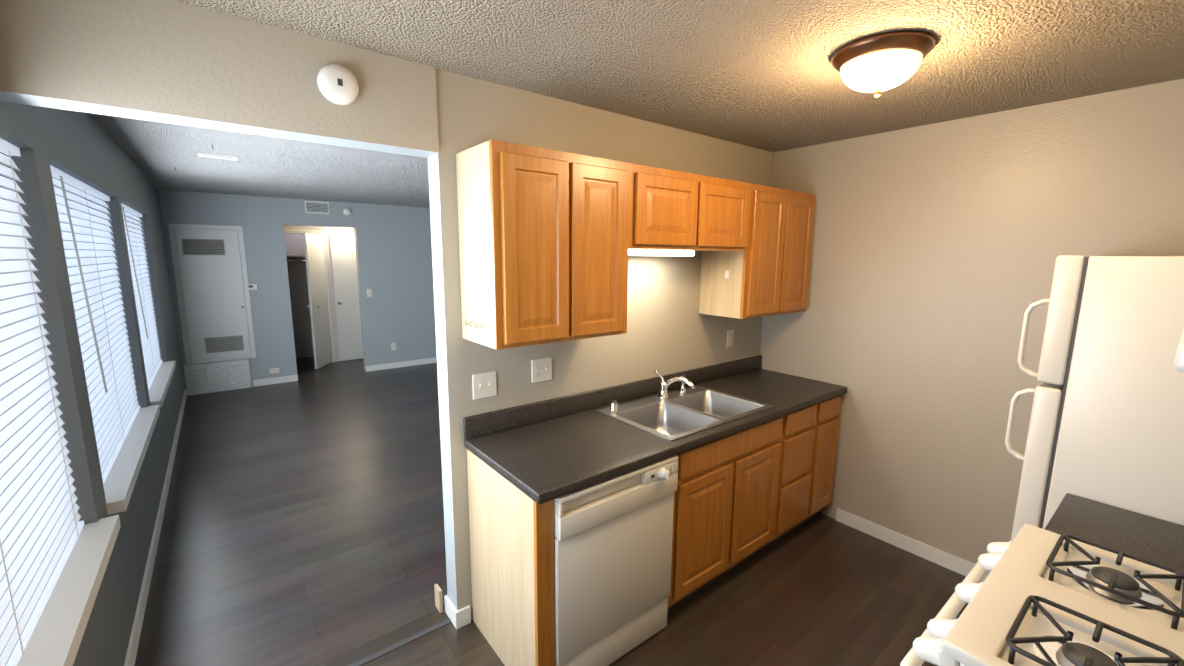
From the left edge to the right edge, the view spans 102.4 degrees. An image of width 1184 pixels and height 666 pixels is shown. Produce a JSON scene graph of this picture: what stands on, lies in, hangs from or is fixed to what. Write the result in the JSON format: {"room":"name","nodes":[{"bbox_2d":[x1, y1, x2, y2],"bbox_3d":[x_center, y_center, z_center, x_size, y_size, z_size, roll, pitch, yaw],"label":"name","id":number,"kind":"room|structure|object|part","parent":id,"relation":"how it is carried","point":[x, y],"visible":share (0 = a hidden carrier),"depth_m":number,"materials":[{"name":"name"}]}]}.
{"room":"kitchen","nodes":[
{"label":"kitchen","id":0,"kind":"room"},
{"bbox_2d":[0,101,184,665],"bbox_3d":[-2.658,0.079,2.547,0.220,2.440,8.040,-7,12,-38],"label":"wall","id":1,"kind":"structure","parent":0,"point":[85,148],"depth_m":1.94,"materials":[{"name":"grey paint"}]},
{"bbox_2d":[0,138,83,665],"bbox_3d":[-1.404,0.151,1.076,0.068,1.330,1.518,-7,12,-38],"label":"window blinds","id":2,"kind":"object","parent":1,"relation":"attached to","point":[41,525],"visible":1,"depth_m":1.42,"materials":[{"name":"white plastic"}]},
{"bbox_2d":[17,515,120,665],"bbox_3d":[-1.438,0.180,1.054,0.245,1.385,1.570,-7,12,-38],"label":"window sill","id":3,"kind":"structure","parent":1,"relation":"in","point":[55,639],"depth_m":1.39,"materials":[{"name":"white paint"}]},
{"bbox_2d":[54,186,159,514],"bbox_3d":[-2.494,-0.043,2.387,0.245,1.385,1.580,-7,12,-38],"label":"window","id":4,"kind":"structure","parent":1,"relation":"in","point":[120,481],"depth_m":2.32,"materials":[{"name":"white paint"}]},
{"bbox_2d":[50,165,139,485],"bbox_3d":[-2.461,-0.072,2.409,0.068,1.330,1.528,-7,12,-38],"label":"window blinds","id":5,"kind":"object","parent":4,"relation":"attached to","point":[96,291],"visible":0.65,"depth_m":2.35,"materials":[{"name":"white plastic"}]},
{"bbox_2d":[124,220,175,407],"bbox_3d":[-3.532,-0.263,3.696,0.245,1.385,1.570,-7,12,-38],"label":"window","id":6,"kind":"structure","parent":1,"relation":"in","point":[158,389],"depth_m":3.70,"materials":[{"name":"white paint"}]},
{"bbox_2d":[121,203,161,390],"bbox_3d":[-3.498,-0.292,3.718,0.068,1.330,1.518,-7,12,-38],"label":"window blinds","id":7,"kind":"object","parent":6,"relation":"attached to","point":[144,304],"visible":0.48,"depth_m":3.79,"materials":[{"name":"white plastic"}]},
{"bbox_2d":[124,389,186,665],"bbox_3d":[-3.272,1.083,3.684,0.012,0.085,5.540,-7,12,-38],"label":"baseboard","id":8,"kind":"structure","parent":1,"relation":"attached to","point":[132,649],"depth_m":2.61,"materials":[{"name":"white paint"}]},
{"bbox_2d":[158,189,436,391],"bbox_3d":[-3.174,-0.662,7.112,4.664,2.440,0.120,-7,12,-38],"label":"wall","id":9,"kind":"structure","parent":0,"point":[393,245],"depth_m":6.59,"materials":[{"name":"grey paint"}]},
{"bbox_2d":[168,224,255,364],"bbox_3d":[-4.654,-0.476,5.872,0.700,1.675,0.030,-7,12,-38],"label":"closet door","id":10,"kind":"structure","parent":9,"relation":"in","point":[211,272],"depth_m":5.86,"materials":[{"name":"white paint"}]},
{"bbox_2d":[184,359,250,395],"bbox_3d":[-4.702,0.551,6.001,0.640,0.375,0.038,-7,12,-38],"label":"air vent","id":11,"kind":"object","parent":9,"relation":"in","point":[202,378],"visible":0.98,"depth_m":5.98,"materials":[{"name":"white metal"}]},
{"bbox_2d":[246,284,257,289],"bbox_3d":[-4.350,-0.588,6.095,0.116,0.072,0.028,-7,12,-38],"label":"thermostat","id":12,"kind":"object","parent":9,"relation":"attached to","point":[252,286],"visible":1,"depth_m":6.08,"materials":[{"name":"white plastic"}]},
{"bbox_2d":[269,368,279,373],"bbox_3d":[-4.251,0.507,6.371,0.115,0.070,0.006,-7,12,-38],"label":"outlet plate","id":13,"kind":"object","parent":9,"relation":"attached to","point":[273,370],"visible":1,"depth_m":6.37,"materials":[{"name":"beige plastic"}]},
{"bbox_2d":[253,375,297,386],"bbox_3d":[-4.243,0.638,6.397,0.500,0.085,0.012,-7,12,-38],"label":"baseboard","id":14,"kind":"structure","parent":9,"relation":"attached to","point":[291,378],"depth_m":6.39,"materials":[{"name":"white paint"}]},
{"bbox_2d":[304,200,329,213],"bbox_3d":[-3.709,-1.696,6.427,0.290,0.160,0.014,-7,12,-38],"label":"air vent","id":15,"kind":"object","parent":9,"relation":"in","point":[319,207],"visible":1,"depth_m":6.42,"materials":[{"name":"white metal"}]},
{"bbox_2d":[343,208,350,215],"bbox_3d":[-3.417,-1.690,6.646,0.104,0.104,0.034,-7,12,-38],"label":"smoke detector","id":16,"kind":"object","parent":9,"relation":"attached to","point":[346,211],"visible":1,"depth_m":6.63,"materials":[{"name":"white plastic"}]},
{"bbox_2d":[366,289,371,296],"bbox_3d":[-3.258,-0.584,6.969,0.070,0.115,0.016,-7,12,-38],"label":"light switch","id":17,"kind":"object","parent":9,"relation":"attached to","point":[369,292],"visible":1,"depth_m":6.97,"materials":[{"name":"beige plastic"}]},
{"bbox_2d":[391,343,395,349],"bbox_3d":[-3.033,0.207,7.285,0.070,0.115,0.008,-7,12,-38],"label":"outlet","id":18,"kind":"object","parent":9,"relation":"attached to","point":[393,346],"visible":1,"depth_m":7.28,"materials":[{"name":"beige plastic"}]},
{"bbox_2d":[366,357,436,371],"bbox_3d":[-2.380,0.419,7.837,2.490,0.085,0.012,-7,12,-38],"label":"baseboard","id":19,"kind":"structure","parent":9,"relation":"attached to","point":[428,360],"depth_m":7.38,"materials":[{"name":"white paint"}]},
{"bbox_2d":[284,225,362,361],"bbox_3d":[-4.252,-0.734,7.506,1.230,2.440,0.100,-7,12,-38],"label":"wall","id":20,"kind":"structure","parent":0,"point":[299,295],"depth_m":7.33,"materials":[{"name":"grey paint"}]},
{"bbox_2d":[284,229,333,361],"bbox_3d":[-4.392,-0.534,7.356,0.590,2.090,0.012,-7,12,-38],"label":"door frame","id":21,"kind":"structure","parent":20,"relation":"attached to","point":[321,232],"depth_m":7.39,"materials":[{"name":"white paint"}]},
{"bbox_2d":[303,233,331,368],"bbox_3d":[-4.178,-0.484,7.241,0.337,2.008,0.440,-7,12,-38],"label":"closet door leaf","id":22,"kind":"structure","parent":20,"relation":"in","point":[316,282],"depth_m":7.20,"materials":[{"name":"white paint"}]},
{"bbox_2d":[330,234,362,360],"bbox_3d":[-3.890,-0.561,7.695,0.460,2.018,0.093,-7,12,-38],"label":"hall door","id":23,"kind":"structure","parent":20,"relation":"in","point":[345,277],"depth_m":7.68,"materials":[{"name":"white paint"}]},
{"bbox_2d":[0,0,772,619],"bbox_3d":[-0.139,0.109,2.482,3.664,2.440,0.132,-7,12,-38],"label":"wall","id":24,"kind":"structure","parent":0,"point":[166,62],"depth_m":1.91,"materials":[{"name":"beige paint"}]},
{"bbox_2d":[317,64,358,105],"bbox_3d":[-0.868,-0.854,1.633,0.128,0.128,0.038,-7,12,-38],"label":"smoke detector","id":25,"kind":"object","parent":24,"relation":"attached to","point":[337,84],"visible":1,"depth_m":1.62,"materials":[{"name":"white plastic"}]},
{"bbox_2d":[434,584,442,612],"bbox_3d":[-0.754,1.304,2.341,0.015,0.115,0.065,-7,12,-38],"label":"trim","id":26,"kind":"structure","parent":24,"relation":"attached to","point":[438,599],"depth_m":2.33,"materials":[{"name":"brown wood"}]},
{"bbox_2d":[444,595,470,616],"bbox_3d":[0.614,1.167,3.350,3.377,0.085,0.012,-7,12,-38],"label":"baseboard","id":27,"kind":"structure","parent":24,"relation":"attached to","point":[450,609],"depth_m":2.26,"materials":[{"name":"white paint"}]},
{"bbox_2d":[472,371,496,399],"bbox_3d":[-0.482,0.237,2.152,0.116,0.115,0.016,-7,12,-38],"label":"switch plate","id":28,"kind":"object","parent":24,"relation":"attached to","point":[484,385],"visible":1,"depth_m":2.15,"materials":[{"name":"beige plastic"}]},
{"bbox_2d":[531,357,551,382],"bbox_3d":[-0.242,0.182,2.333,0.116,0.115,0.016,-7,12,-38],"label":"outlet","id":29,"kind":"object","parent":24,"relation":"attached to","point":[541,369],"visible":1,"depth_m":2.33,"materials":[{"name":"beige plastic"}]},
{"bbox_2d":[456,139,635,349],"bbox_3d":[-0.191,-0.362,2.070,0.666,0.760,0.340,-7,12,-38],"label":"upper cabinet","id":30,"kind":"object","parent":24,"relation":"attached to","point":[550,241],"depth_m":1.89,"materials":[{"name":"brown wood"}]},
{"bbox_2d":[463,355,761,438],"bbox_3d":[0.340,0.318,2.810,2.302,0.100,0.020,-7,12,-38],"label":"backsplash","id":31,"kind":"structure","parent":24,"relation":"attached to","point":[487,423],"depth_m":2.43,"materials":[{"name":"black laminate"}]},
{"bbox_2d":[636,164,755,254],"bbox_3d":[0.429,-0.627,2.517,0.905,0.370,0.340,-7,12,-38],"label":"upper cabinet","id":32,"kind":"object","parent":24,"relation":"attached to","point":[678,213],"depth_m":2.37,"materials":[{"name":"brown wood"}]},
{"bbox_2d":[628,249,694,255],"bbox_3d":[0.298,-0.418,2.477,0.575,0.031,0.132,-7,12,-38],"label":"light","id":33,"kind":"object","parent":32,"relation":"attached to","point":[631,252],"depth_m":2.43,"materials":[{"name":"white plastic"}]},
{"bbox_2d":[726,330,733,346],"bbox_3d":[0.947,0.038,3.256,0.070,0.115,0.008,-7,12,-38],"label":"outlet","id":34,"kind":"object","parent":24,"relation":"attached to","point":[730,335],"visible":1,"depth_m":3.25,"materials":[{"name":"beige plastic"}]},
{"bbox_2d":[699,184,814,318],"bbox_3d":[1.068,-0.509,3.043,0.719,0.760,0.340,-7,12,-38],"label":"upper cabinet","id":35,"kind":"object","parent":24,"relation":"attached to","point":[772,280],"depth_m":2.87,"materials":[{"name":"brown wood"}]},
{"bbox_2d":[134,356,968,665],"bbox_3d":[-1.314,1.005,4.779,4.944,0.080,9.910,-7,12,-38],"label":"floor","id":36,"kind":"structure","parent":0,"point":[302,522],"depth_m":2.67,"materials":[{"name":"wood"}]},
{"bbox_2d":[348,618,451,665],"bbox_3d":[-1.131,1.425,1.925,1.155,0.003,0.030,-7,12,-38],"label":"transition strip","id":37,"kind":"object","parent":36,"relation":"on","point":[369,658],"visible":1,"depth_m":2.13,"materials":[{"name":"grey metal"}]},
{"bbox_2d":[479,455,682,665],"bbox_3d":[-0.056,0.952,2.211,0.648,0.862,0.597,-7,12,-38],"label":"base cabinet","id":38,"kind":"object","parent":36,"relation":"on","point":[609,525],"depth_m":1.91,"materials":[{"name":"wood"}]},
{"bbox_2d":[554,455,677,665],"bbox_3d":[-0.035,0.952,2.166,0.626,0.854,0.612,-7,12,-38],"label":"dishwasher","id":39,"kind":"object","parent":38,"relation":"in","point":[613,536],"depth_m":1.94,"materials":[{"name":"white plastic"}]},
{"bbox_2d":[464,367,846,506],"bbox_3d":[0.529,0.427,2.583,2.302,0.040,0.634,-7,12,-38],"label":"countertop","id":40,"kind":"structure","parent":38,"relation":"on","point":[550,460],"depth_m":2.09,"materials":[{"name":"black laminate"}]},
{"bbox_2d":[651,370,698,394],"bbox_3d":[0.516,0.295,2.712,0.254,0.167,0.235,-7,12,-38],"label":"faucet","id":41,"kind":"object","parent":40,"relation":"on","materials":[{"name":"silver metal"}]},
{"bbox_2d":[595,379,774,474],"bbox_3d":[0.510,0.468,2.570,0.824,0.225,0.522,-7,12,-38],"label":"sink","id":42,"kind":"object","parent":40,"relation":"in","point":[670,416],"depth_m":2.60,"materials":[{"name":"silver metal"}]},
{"bbox_2d":[687,403,822,554],"bbox_3d":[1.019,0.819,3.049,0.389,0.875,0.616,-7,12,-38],"label":"base cabinet","id":43,"kind":"object","parent":36,"relation":"on","point":[758,495],"depth_m":2.61,"materials":[{"name":"brown wood"}]},
{"bbox_2d":[811,395,841,517],"bbox_3d":[1.299,0.786,3.266,0.323,0.875,0.616,-7,12,-38],"label":"base cabinet","id":44,"kind":"object","parent":36,"relation":"on","point":[828,430],"depth_m":3.03,"materials":[{"name":"brown wood"}]},
{"bbox_2d":[900,524,1183,665],"bbox_3d":[1.221,1.034,1.097,0.760,1.075,0.735,-7,12,-38],"label":"gas range","id":45,"kind":"object","parent":36,"relation":"on","point":[1038,596],"visible":1,"depth_m":1.12,"materials":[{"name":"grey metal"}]},
{"bbox_3d":[1.024,0.781,1.313,0.734,0.034,0.091,-7,12,-38],"label":"handle","id":46,"kind":"part","parent":45,"relation":"part of","materials":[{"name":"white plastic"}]},
{"bbox_3d":[1.033,0.701,1.289,0.684,0.070,0.079,-7,12,-38],"label":"knob","id":47,"kind":"part","parent":45,"relation":"part of","materials":[{"name":"white plastic"}]},
{"bbox_3d":[1.252,0.668,1.000,0.580,0.030,0.415,-7,12,-38],"label":"burner","id":48,"kind":"part","parent":45,"relation":"part of","materials":[{"name":"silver metal"}]},
{"bbox_2d":[1005,255,1183,540],"bbox_3d":[2.100,0.587,1.764,0.760,1.719,0.779,-7,12,-38],"label":"refrigerator","id":49,"kind":"object","parent":36,"relation":"on","point":[1106,425],"visible":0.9,"depth_m":1.58,"materials":[{"name":"white metal"}]},
{"bbox_3d":[1.609,0.175,1.762,0.042,0.612,0.069,-7,12,-38],"label":"handle","id":50,"kind":"part","parent":49,"relation":"part of","materials":[{"name":"white plastic"}]},
{"bbox_3d":[1.920,0.733,2.018,0.760,1.157,0.072,-7,12,-38],"label":"door","id":51,"kind":"part","parent":49,"relation":"part of","materials":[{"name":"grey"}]},
{"bbox_2d":[1037,255,1090,384],"bbox_3d":[1.926,-0.076,1.888,0.760,0.452,0.072,-7,12,-38],"label":"freezer","id":52,"kind":"object","parent":49,"relation":"in","point":[1066,302],"depth_m":1.65,"materials":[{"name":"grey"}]},
{"bbox_2d":[1045,493,1183,572],"bbox_3d":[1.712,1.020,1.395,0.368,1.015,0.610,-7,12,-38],"label":"countertop","id":53,"kind":"structure","parent":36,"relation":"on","point":[1155,540],"depth_m":1.45,"materials":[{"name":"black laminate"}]},
{"bbox_2d":[91,0,1183,207],"bbox_3d":[-1.295,-1.482,4.377,4.944,0.080,9.910,-7,12,-38],"label":"ceiling","id":54,"kind":"structure","parent":0,"point":[762,75],"depth_m":1.78,"materials":[{"name":"white paint"}]},
{"bbox_2d":[198,152,237,159],"bbox_3d":[-2.768,-1.307,3.528,0.230,0.017,0.140,-7,12,-38],"label":"ceiling vent","id":55,"kind":"object","parent":54,"relation":"in","point":[217,156],"visible":1,"depth_m":3.50,"materials":[{"name":"white metal"}]},
{"bbox_2d":[831,30,935,97],"bbox_3d":[1.006,-0.908,1.671,0.312,0.156,0.312,-7,12,-38],"label":"ceiling light","id":56,"kind":"object","parent":54,"relation":"attached to","point":[876,64],"visible":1,"depth_m":1.58,"materials":[{"name":"white glass"}]},
{"bbox_2d":[760,79,1183,563],"bbox_3d":[2.054,0.114,2.556,0.120,2.440,2.480,-7,12,-38],"label":"wall","id":57,"kind":"structure","parent":0,"point":[937,249],"depth_m":2.57,"materials":[{"name":"beige paint"}]},
{"bbox_2d":[836,508,989,581],"bbox_3d":[1.958,1.275,2.748,0.012,0.085,1.075,-7,12,-38],"label":"baseboard","id":58,"kind":"structure","parent":57,"relation":"attached to","point":[956,564],"depth_m":2.84,"materials":[{"name":"white paint"}]},
{"bbox_3d":[1.259,0.446,0.463,3.744,2.440,0.120,-7,12,-38],"label":"wall","id":59,"kind":"structure","parent":0,"visible":0},
{"bbox_2d":[1174,330,1183,372],"bbox_3d":[1.331,0.010,0.799,0.760,0.096,0.424,-7,12,-38],"label":"range hood","id":60,"kind":"object","parent":59,"relation":"attached to","point":[1179,361],"visible":1,"depth_m":0.74,"materials":[{"name":"white"}]}
]}

